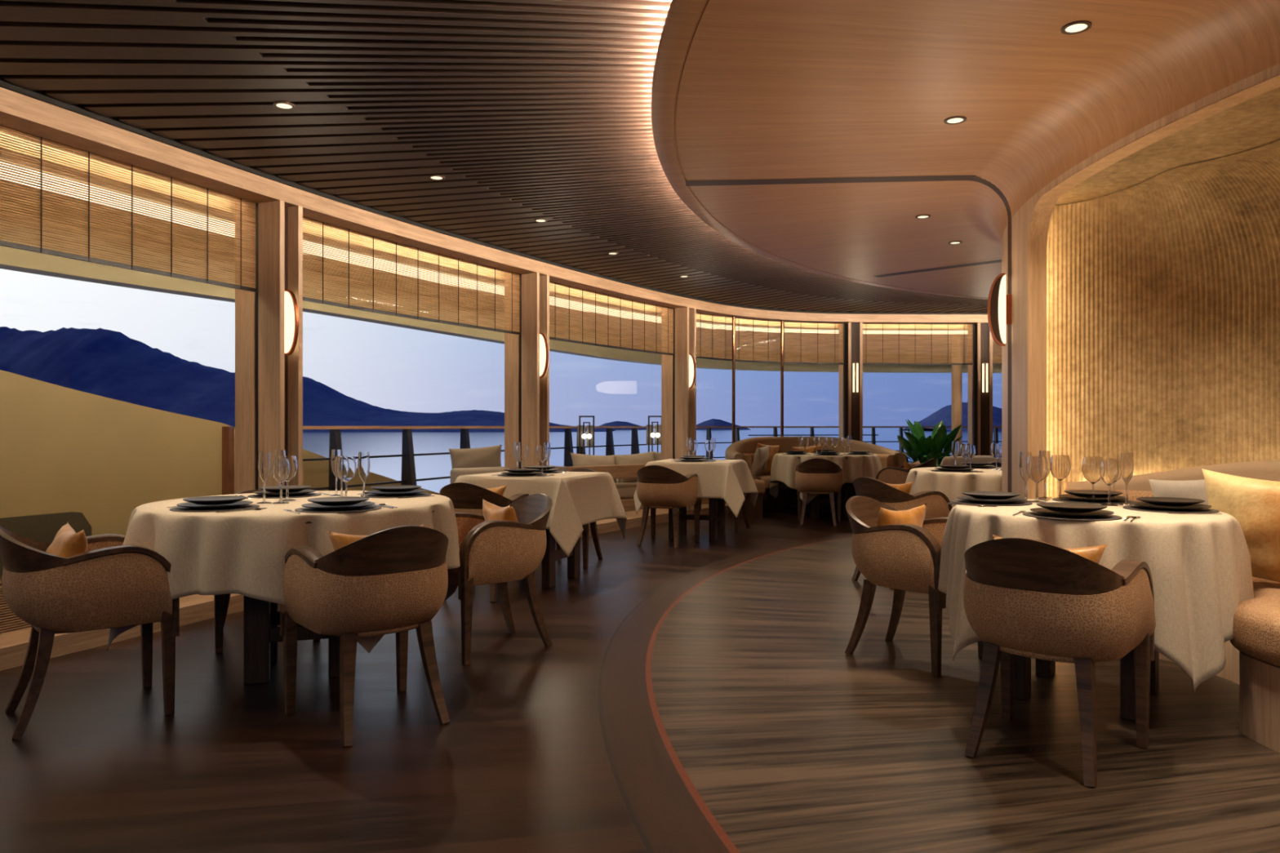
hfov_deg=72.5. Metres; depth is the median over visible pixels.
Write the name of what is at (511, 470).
dinner plate
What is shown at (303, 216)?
trim
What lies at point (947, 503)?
knife
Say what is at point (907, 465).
cushion
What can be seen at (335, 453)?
champagne flute
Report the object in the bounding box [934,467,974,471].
charger plate
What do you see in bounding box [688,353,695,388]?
wall sconce
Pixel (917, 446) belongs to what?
potted plant
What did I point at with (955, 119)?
recessed light
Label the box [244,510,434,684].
round dining table
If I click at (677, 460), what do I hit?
placemat
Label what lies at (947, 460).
curved sofa
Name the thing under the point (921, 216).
recessed light
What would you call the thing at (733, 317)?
trim
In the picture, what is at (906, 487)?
cushion
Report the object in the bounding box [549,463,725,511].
outdoor sofa
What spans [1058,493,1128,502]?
charger plate
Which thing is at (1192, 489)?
cushion
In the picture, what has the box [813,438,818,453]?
wine glass
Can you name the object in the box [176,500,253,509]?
charger plate
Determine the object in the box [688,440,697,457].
water goblet
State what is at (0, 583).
trim
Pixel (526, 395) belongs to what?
column
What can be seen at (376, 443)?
sea
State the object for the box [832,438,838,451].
wine glass
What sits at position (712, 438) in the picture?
champagne flute
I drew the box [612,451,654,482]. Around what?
cushion
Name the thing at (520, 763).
floor
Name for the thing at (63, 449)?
bulwark
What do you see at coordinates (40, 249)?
bamboo blind
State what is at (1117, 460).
wine glass
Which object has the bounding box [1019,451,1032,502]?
champagne flute
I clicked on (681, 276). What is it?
recessed light
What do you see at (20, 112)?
trim
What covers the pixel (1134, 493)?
cushion
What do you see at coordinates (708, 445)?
water goblet
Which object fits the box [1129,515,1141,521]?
spoon
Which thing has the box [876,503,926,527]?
cushion
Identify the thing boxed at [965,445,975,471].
wine glass
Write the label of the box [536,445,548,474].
water goblet
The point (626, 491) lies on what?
seat cushion
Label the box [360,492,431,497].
placemat
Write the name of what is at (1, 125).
trim
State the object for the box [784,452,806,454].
charger plate
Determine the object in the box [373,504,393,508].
knife
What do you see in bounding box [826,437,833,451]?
water goblet
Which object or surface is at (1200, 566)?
tablecloth
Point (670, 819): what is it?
floor
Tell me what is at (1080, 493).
dinner plate
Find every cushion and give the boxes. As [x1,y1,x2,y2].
[45,522,88,557]
[326,524,424,551]
[448,444,502,468]
[482,498,517,521]
[487,484,506,496]
[570,452,617,483]
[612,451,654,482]
[614,478,637,499]
[653,451,661,461]
[742,452,898,475]
[751,444,768,477]
[755,443,779,472]
[791,445,821,453]
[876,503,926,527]
[884,481,913,493]
[903,460,920,469]
[992,534,1106,564]
[1065,487,1153,502]
[1148,479,1208,508]
[1201,468,1279,582]
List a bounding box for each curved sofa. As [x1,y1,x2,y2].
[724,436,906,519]
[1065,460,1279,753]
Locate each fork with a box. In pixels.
[283,509,300,513]
[398,495,434,498]
[1167,512,1222,514]
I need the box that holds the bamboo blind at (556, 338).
[549,281,673,355]
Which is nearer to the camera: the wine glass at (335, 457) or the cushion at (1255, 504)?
the cushion at (1255, 504)
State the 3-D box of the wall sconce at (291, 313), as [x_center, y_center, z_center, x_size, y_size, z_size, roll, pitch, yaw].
[-2.236,-0.665,5.570,0.136,0.422,0.072,0,0,23]
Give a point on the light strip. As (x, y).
(760, 329)
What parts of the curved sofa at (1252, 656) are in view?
seat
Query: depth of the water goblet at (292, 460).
3.98 m
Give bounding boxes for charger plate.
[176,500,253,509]
[253,489,315,496]
[301,501,375,510]
[365,488,426,496]
[501,471,542,475]
[535,468,559,472]
[678,458,706,461]
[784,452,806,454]
[815,453,839,455]
[848,452,870,454]
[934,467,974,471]
[956,495,1026,503]
[959,464,995,467]
[1030,507,1114,517]
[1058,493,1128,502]
[1129,502,1211,511]
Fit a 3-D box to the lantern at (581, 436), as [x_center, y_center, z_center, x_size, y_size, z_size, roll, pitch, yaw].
[-0.726,0.487,11.900,0.260,1.266,0.200,0,0,-7]
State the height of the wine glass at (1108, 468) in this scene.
0.195 m
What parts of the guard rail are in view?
post, post, post, post, post, post, post, rail, post, rail, rail, post, post, post, post, rail, post, post, post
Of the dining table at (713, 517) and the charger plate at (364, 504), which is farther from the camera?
the dining table at (713, 517)
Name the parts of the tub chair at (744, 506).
leg, leg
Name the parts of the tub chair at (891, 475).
armrest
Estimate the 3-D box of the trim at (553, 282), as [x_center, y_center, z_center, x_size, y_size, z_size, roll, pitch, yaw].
[-0.395,-1.452,9.463,1.436,0.045,2.200,0,0,0]
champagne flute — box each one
[257,452,271,503]
[275,449,285,497]
[329,449,341,496]
[357,451,370,502]
[513,442,519,468]
[543,442,550,472]
[685,437,690,457]
[710,437,715,460]
[797,435,801,450]
[847,435,851,452]
[951,441,959,466]
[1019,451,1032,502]
[1038,450,1051,498]
[1119,452,1133,504]
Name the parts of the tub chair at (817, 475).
leg, leg, seat rail, leg, leg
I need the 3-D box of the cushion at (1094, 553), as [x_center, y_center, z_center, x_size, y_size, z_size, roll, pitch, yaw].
[1.343,0.518,2.906,0.370,0.314,0.200,0,0,44]
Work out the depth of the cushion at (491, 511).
4.34 m
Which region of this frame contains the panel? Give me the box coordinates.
[0,511,91,576]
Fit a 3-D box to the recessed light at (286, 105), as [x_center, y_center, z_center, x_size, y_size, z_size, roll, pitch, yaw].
[-1.715,-1.548,4.209,0.100,0.007,0.100,0,0,0]
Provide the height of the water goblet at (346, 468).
0.205 m
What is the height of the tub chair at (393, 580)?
0.757 m
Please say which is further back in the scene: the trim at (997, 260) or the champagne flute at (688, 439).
the champagne flute at (688, 439)
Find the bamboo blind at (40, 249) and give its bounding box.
[0,124,256,292]
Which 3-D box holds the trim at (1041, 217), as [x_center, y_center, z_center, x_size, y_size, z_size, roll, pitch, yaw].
[2.143,-0.030,3.580,0.293,2.260,2.081,0,0,0]
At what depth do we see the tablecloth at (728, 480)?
8.22 m
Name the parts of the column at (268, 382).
post, panel, post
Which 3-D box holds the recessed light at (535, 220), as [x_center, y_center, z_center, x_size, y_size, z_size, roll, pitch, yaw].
[-0.745,-1.548,6.556,0.100,0.007,0.100,0,0,0]
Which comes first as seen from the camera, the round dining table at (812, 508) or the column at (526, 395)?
the column at (526, 395)
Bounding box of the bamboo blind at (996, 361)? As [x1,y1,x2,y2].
[992,340,1001,364]
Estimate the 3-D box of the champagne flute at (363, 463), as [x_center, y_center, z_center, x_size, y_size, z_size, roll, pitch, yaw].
[-1.233,0.226,3.898,0.060,0.225,0.060,0,0,-14]
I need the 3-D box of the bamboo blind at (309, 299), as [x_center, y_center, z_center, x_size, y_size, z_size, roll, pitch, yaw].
[-1.744,-1.163,6.938,1.255,0.615,2.414,0,0,0]
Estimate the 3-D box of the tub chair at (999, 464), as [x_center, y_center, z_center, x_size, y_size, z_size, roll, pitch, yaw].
[3.364,0.728,8.875,0.529,0.757,0.582,0,0,-30]
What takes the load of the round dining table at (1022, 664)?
on the floor at (793, 742)
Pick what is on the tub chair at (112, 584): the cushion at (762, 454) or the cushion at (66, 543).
the cushion at (66, 543)
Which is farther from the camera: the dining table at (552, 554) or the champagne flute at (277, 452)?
the dining table at (552, 554)
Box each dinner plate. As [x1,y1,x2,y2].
[182,495,247,505]
[257,485,311,493]
[307,496,368,506]
[370,484,421,492]
[504,468,539,473]
[523,466,555,470]
[680,457,704,459]
[682,455,706,457]
[786,450,804,453]
[815,449,834,451]
[817,451,838,453]
[849,450,868,453]
[937,465,970,469]
[960,462,991,466]
[962,491,1020,499]
[1036,502,1106,512]
[1063,489,1123,497]
[1136,497,1204,506]
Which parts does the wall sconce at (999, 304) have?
plate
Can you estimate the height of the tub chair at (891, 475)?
0.757 m
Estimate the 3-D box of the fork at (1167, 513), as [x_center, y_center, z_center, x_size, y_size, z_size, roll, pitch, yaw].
[2.146,0.337,3.376,0.195,0.003,0.018,0,0,5]
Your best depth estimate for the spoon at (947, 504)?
3.73 m
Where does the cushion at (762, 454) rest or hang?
on the curved sofa at (744, 449)
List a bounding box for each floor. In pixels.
[0,511,852,852]
[601,532,853,852]
[651,537,1279,852]
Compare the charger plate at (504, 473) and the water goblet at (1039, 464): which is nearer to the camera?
the water goblet at (1039, 464)
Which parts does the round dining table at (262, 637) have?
leg, leg, leg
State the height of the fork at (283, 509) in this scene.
0.003 m
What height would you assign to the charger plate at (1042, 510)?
0.017 m
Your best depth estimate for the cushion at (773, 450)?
11.25 m
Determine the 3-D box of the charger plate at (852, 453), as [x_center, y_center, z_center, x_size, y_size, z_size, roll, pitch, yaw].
[2.652,0.327,10.547,0.286,0.017,0.286,0,0,25]
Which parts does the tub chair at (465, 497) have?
leg, armrest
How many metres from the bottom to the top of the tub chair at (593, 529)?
0.757 m
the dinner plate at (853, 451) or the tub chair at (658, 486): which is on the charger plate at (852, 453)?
the dinner plate at (853, 451)
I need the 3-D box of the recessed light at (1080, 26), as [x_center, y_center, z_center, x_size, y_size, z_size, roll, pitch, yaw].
[1.572,-1.438,3.147,0.100,0.007,0.100,0,0,0]
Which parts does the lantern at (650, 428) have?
frame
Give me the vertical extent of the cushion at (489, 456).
0.392 m
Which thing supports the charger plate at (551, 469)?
on the placemat at (552, 472)
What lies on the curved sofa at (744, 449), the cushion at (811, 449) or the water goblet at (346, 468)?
the cushion at (811, 449)
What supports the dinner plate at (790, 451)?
on the charger plate at (784, 452)
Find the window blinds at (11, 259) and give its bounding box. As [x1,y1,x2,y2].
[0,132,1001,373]
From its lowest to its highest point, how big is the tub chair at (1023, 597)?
0.757 m
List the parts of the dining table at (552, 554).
leg, leg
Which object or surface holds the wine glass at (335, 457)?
on the tablecloth at (242, 553)
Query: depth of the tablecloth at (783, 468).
10.29 m
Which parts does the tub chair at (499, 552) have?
seat, leg, armrest, seat rail, armrest, leg, leg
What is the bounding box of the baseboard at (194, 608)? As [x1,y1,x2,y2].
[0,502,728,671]
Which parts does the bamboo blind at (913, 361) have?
cord, cord, cord, rail, cord, cord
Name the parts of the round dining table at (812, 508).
leg, leg, leg, leg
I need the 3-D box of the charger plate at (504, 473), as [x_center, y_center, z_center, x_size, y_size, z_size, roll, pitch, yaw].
[-0.817,0.327,6.039,0.286,0.017,0.286,0,0,21]
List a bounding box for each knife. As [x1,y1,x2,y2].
[215,507,266,512]
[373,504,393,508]
[946,502,997,506]
[1122,515,1130,521]
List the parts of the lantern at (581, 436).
frame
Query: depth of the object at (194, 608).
4.53 m
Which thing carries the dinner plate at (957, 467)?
on the charger plate at (940, 468)
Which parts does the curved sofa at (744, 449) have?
seat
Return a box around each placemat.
[169,504,259,511]
[247,493,321,498]
[294,505,381,513]
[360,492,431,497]
[497,474,546,476]
[542,471,562,473]
[675,460,708,462]
[931,469,977,472]
[951,499,1032,506]
[968,466,998,468]
[1022,511,1121,520]
[1052,497,1135,504]
[1122,505,1219,513]
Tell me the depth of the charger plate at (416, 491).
4.24 m
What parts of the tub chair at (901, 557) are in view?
leg, leg, armrest, leg, armrest, leg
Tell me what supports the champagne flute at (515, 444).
on the tablecloth at (579, 499)
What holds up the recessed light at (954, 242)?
in the ceiling at (741, 89)
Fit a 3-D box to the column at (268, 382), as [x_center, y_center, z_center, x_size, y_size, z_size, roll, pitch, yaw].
[-2.395,-0.237,5.639,0.425,2.475,0.327,0,0,0]
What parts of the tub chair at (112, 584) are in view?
leg, leg, seat rail, armrest, armrest, leg, leg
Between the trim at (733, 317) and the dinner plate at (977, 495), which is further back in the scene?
the trim at (733, 317)
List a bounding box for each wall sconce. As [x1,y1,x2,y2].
[284,288,298,355]
[539,332,548,377]
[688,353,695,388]
[853,362,857,393]
[982,362,987,393]
[987,272,1012,346]
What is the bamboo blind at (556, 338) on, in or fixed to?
hanging from the trim
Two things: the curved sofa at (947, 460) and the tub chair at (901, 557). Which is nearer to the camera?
the tub chair at (901, 557)
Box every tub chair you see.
[0,526,179,739]
[213,489,319,653]
[279,525,449,746]
[440,482,534,602]
[447,493,552,665]
[555,468,602,569]
[636,465,701,547]
[693,457,750,533]
[795,457,842,526]
[844,496,983,677]
[852,477,952,589]
[875,458,937,484]
[963,537,1155,787]
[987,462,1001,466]
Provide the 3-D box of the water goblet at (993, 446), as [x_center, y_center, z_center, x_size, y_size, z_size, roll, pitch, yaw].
[2.797,0.236,6.850,0.090,0.205,0.090,0,0,19]
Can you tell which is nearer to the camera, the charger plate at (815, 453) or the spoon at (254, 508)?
the spoon at (254, 508)
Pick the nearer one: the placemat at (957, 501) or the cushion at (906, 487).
the placemat at (957, 501)
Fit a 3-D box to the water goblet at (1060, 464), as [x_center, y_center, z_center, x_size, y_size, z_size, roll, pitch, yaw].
[1.965,0.236,4.083,0.090,0.205,0.090,0,0,44]
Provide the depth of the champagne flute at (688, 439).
8.70 m
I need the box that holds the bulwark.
[0,369,439,582]
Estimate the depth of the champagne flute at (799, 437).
10.73 m
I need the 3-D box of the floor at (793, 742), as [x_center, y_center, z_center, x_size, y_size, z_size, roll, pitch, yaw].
[6.208,1.100,3.932,12.315,0.001,13.136,0,0,0]
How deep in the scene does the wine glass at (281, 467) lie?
3.83 m
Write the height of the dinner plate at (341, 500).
0.022 m
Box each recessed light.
[272,101,295,110]
[428,174,444,180]
[533,218,547,222]
[607,252,618,254]
[679,275,688,277]
[915,214,930,218]
[943,115,966,124]
[948,240,961,244]
[1061,20,1092,34]
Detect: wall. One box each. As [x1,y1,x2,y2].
[1001,62,1279,498]
[1046,139,1279,499]
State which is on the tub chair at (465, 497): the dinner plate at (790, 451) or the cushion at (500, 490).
the cushion at (500, 490)
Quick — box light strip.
[0,161,968,333]
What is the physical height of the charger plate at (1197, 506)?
0.017 m
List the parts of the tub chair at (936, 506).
leg, armrest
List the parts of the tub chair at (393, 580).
leg, armrest, leg, seat rail, leg, leg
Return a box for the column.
[951,337,961,456]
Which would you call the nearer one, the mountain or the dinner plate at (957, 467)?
the dinner plate at (957, 467)
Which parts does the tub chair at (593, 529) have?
leg, armrest, leg, leg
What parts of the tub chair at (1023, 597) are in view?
leg, leg, seat rail, leg, armrest, leg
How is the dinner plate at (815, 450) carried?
on the charger plate
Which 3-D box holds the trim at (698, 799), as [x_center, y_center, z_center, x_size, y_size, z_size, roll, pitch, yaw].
[6.206,1.100,3.932,12.362,0.001,13.185,0,0,0]
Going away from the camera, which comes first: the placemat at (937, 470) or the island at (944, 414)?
the placemat at (937, 470)
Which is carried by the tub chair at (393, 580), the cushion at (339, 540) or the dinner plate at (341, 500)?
the cushion at (339, 540)
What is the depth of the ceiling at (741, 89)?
3.82 m
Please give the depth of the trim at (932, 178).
5.08 m
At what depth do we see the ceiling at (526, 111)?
4.22 m
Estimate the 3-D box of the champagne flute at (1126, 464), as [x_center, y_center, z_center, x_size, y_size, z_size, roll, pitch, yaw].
[2.109,0.226,3.783,0.060,0.225,0.060,0,0,-10]
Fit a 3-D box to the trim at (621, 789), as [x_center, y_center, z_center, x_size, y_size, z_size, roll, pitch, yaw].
[6.193,1.100,3.933,12.745,0.001,13.593,0,0,0]
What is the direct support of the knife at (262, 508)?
on the tablecloth at (242, 553)
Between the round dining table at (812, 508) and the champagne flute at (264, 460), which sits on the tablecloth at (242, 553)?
the champagne flute at (264, 460)
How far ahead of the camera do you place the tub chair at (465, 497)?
5.48 m
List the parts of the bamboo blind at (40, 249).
cord, cord, rail, cord, cord, cord, cord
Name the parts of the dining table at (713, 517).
leg, leg, leg, leg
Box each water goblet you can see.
[278,455,297,501]
[335,455,356,496]
[515,445,528,469]
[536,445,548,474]
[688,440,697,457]
[704,440,714,461]
[801,437,808,454]
[817,437,825,451]
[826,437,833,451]
[840,437,848,454]
[960,444,971,465]
[990,443,1001,470]
[1029,456,1048,502]
[1049,454,1071,498]
[1081,456,1102,502]
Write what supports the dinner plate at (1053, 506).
on the charger plate at (1042, 510)
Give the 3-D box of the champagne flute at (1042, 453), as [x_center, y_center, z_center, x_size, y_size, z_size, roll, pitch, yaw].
[1.913,0.226,4.127,0.060,0.225,0.060,0,0,-18]
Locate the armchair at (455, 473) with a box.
[450,466,509,484]
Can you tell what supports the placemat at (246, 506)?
on the tablecloth at (242, 553)
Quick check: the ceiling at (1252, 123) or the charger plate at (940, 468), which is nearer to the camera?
the ceiling at (1252, 123)
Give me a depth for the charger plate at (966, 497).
3.85 m
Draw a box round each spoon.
[221,507,262,512]
[378,503,397,507]
[946,503,985,506]
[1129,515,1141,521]
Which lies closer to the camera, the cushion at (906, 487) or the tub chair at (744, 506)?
the cushion at (906, 487)
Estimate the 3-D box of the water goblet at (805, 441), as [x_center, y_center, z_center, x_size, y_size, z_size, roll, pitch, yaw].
[1.994,0.236,10.550,0.090,0.205,0.090,0,0,-18]
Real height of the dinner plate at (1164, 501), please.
0.022 m
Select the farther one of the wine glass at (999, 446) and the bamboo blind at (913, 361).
the bamboo blind at (913, 361)
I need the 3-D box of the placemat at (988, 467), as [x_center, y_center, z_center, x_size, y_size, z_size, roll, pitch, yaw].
[2.752,0.337,7.149,0.336,0.003,0.336,0,0,5]
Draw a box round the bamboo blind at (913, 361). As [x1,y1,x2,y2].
[862,324,972,364]
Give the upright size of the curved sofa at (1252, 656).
0.945 m
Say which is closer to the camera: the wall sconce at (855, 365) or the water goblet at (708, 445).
the water goblet at (708, 445)
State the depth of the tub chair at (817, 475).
9.69 m
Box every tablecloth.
[106,490,460,653]
[453,471,626,557]
[633,458,758,517]
[769,453,881,505]
[905,466,1001,507]
[937,498,1253,692]
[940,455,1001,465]
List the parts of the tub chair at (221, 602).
leg, leg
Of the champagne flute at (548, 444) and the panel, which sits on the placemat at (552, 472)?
the champagne flute at (548, 444)
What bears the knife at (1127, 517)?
on the tablecloth at (1200, 566)
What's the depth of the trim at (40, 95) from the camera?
5.60 m
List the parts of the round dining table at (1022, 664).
leg, leg, leg, leg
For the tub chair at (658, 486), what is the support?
on the floor at (520, 763)
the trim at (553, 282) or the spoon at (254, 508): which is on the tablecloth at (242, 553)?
the spoon at (254, 508)
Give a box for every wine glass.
[271,458,289,503]
[333,456,342,497]
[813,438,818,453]
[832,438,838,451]
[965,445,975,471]
[996,444,1001,470]
[1099,459,1119,506]
[1106,457,1121,497]
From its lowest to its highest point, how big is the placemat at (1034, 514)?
0.003 m
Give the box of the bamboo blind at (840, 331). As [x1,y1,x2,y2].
[696,312,843,364]
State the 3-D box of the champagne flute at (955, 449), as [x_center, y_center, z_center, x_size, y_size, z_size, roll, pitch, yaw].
[2.404,0.226,6.660,0.060,0.225,0.060,0,0,-8]
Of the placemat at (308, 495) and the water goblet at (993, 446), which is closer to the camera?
the placemat at (308, 495)
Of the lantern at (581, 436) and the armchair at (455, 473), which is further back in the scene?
the lantern at (581, 436)
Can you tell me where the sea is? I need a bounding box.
[302,427,1001,493]
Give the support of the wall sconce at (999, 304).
attached to the wall at (1021, 220)
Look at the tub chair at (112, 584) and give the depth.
3.18 m
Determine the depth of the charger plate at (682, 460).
8.35 m
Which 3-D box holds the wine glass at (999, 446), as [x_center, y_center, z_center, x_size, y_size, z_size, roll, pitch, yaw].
[2.798,0.241,6.750,0.074,0.195,0.074,0,0,36]
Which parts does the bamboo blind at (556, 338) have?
cord, cord, cord, cord, rail, cord, cord, cord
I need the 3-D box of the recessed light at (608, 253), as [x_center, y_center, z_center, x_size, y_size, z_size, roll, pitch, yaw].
[-0.243,-1.548,7.803,0.100,0.007,0.100,0,0,0]
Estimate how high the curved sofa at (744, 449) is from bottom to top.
0.965 m
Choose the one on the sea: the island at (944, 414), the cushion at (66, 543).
the island at (944, 414)
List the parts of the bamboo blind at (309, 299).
cord, cord, cord, cord, rail, cord, cord, cord, cord, cord, cord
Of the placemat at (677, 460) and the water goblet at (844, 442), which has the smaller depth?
the placemat at (677, 460)
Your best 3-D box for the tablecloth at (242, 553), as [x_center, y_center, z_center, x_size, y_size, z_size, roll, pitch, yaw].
[-1.530,0.615,3.976,1.434,0.551,1.420,0,0,0]
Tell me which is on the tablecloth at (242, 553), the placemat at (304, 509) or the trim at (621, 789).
the placemat at (304, 509)
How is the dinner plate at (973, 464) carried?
on the charger plate at (985, 466)
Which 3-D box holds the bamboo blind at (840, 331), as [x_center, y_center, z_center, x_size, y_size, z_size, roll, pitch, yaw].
[1.660,-1.163,11.351,2.287,0.615,1.399,0,0,0]
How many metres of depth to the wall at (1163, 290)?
4.51 m
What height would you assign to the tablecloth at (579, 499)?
0.504 m
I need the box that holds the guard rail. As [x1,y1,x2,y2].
[222,426,1001,494]
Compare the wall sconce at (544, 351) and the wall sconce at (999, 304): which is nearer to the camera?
the wall sconce at (999, 304)
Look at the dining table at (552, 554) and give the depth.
5.99 m
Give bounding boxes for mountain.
[0,326,615,431]
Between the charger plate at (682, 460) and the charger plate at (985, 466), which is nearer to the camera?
the charger plate at (985, 466)
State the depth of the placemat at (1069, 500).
3.90 m
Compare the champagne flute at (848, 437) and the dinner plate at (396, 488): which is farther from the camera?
the champagne flute at (848, 437)
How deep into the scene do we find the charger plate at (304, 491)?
4.25 m
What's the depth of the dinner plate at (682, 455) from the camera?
8.85 m
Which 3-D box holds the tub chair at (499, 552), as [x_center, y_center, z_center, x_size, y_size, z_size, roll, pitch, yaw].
[-0.737,0.728,4.378,0.582,0.757,0.529,0,0,-38]
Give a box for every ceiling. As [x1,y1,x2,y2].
[0,0,987,312]
[651,0,1279,299]
[1054,86,1279,205]
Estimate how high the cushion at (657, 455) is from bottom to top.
0.463 m
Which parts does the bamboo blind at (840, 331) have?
cord, cord, cord, cord, rail, cord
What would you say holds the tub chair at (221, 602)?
on the floor at (520, 763)
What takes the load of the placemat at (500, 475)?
on the tablecloth at (579, 499)
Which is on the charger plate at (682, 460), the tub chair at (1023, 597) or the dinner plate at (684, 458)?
the dinner plate at (684, 458)
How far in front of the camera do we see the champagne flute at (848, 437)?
10.68 m
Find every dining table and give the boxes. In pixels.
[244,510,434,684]
[542,528,580,588]
[668,497,724,541]
[797,457,851,518]
[1013,649,1159,720]
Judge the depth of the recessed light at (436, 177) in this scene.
5.42 m
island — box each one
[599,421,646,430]
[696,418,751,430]
[902,402,1001,431]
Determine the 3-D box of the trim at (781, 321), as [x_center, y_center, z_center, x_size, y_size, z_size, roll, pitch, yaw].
[1.902,-0.225,11.686,0.042,2.450,0.042,0,0,0]
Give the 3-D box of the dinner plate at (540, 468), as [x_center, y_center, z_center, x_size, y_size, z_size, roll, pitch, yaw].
[-0.743,0.308,6.455,0.240,0.022,0.240,0,0,-1]
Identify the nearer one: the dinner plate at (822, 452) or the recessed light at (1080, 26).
the recessed light at (1080, 26)
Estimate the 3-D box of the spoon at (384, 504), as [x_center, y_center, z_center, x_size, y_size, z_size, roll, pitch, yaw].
[-1.063,0.336,3.696,0.036,0.006,0.173,0,0,-38]
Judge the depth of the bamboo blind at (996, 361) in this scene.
12.10 m
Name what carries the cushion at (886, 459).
on the curved sofa at (744, 449)
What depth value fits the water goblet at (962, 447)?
6.70 m
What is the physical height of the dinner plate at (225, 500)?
0.022 m
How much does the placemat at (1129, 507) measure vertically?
0.003 m
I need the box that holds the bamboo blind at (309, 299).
[302,217,519,334]
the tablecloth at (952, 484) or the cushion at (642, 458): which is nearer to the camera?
the tablecloth at (952, 484)
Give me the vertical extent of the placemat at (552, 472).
0.003 m
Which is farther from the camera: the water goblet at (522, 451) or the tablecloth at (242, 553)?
the water goblet at (522, 451)
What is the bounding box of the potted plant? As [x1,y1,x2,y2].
[897,418,962,466]
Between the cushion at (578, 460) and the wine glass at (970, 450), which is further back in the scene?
the cushion at (578, 460)
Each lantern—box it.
[577,415,594,455]
[646,415,661,452]
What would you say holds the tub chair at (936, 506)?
on the floor at (793, 742)
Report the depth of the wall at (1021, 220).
4.76 m
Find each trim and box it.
[0,74,987,314]
[0,87,988,324]
[0,124,244,203]
[0,582,29,630]
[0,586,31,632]
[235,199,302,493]
[302,216,511,273]
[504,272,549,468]
[550,281,664,307]
[598,532,851,852]
[645,536,852,852]
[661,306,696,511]
[685,175,1011,492]
[732,315,735,443]
[780,320,783,436]
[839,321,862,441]
[874,259,1001,277]
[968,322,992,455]
[1027,75,1279,499]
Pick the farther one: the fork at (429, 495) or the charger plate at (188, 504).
the fork at (429, 495)
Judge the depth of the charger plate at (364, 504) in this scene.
3.54 m
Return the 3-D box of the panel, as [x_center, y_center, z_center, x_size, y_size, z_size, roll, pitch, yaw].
[-4.245,0.790,5.503,0.627,0.380,1.518,0,0,0]
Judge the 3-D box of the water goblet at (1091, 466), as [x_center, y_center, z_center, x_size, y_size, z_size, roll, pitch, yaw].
[2.002,0.236,3.859,0.090,0.205,0.090,0,0,24]
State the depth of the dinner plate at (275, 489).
4.24 m

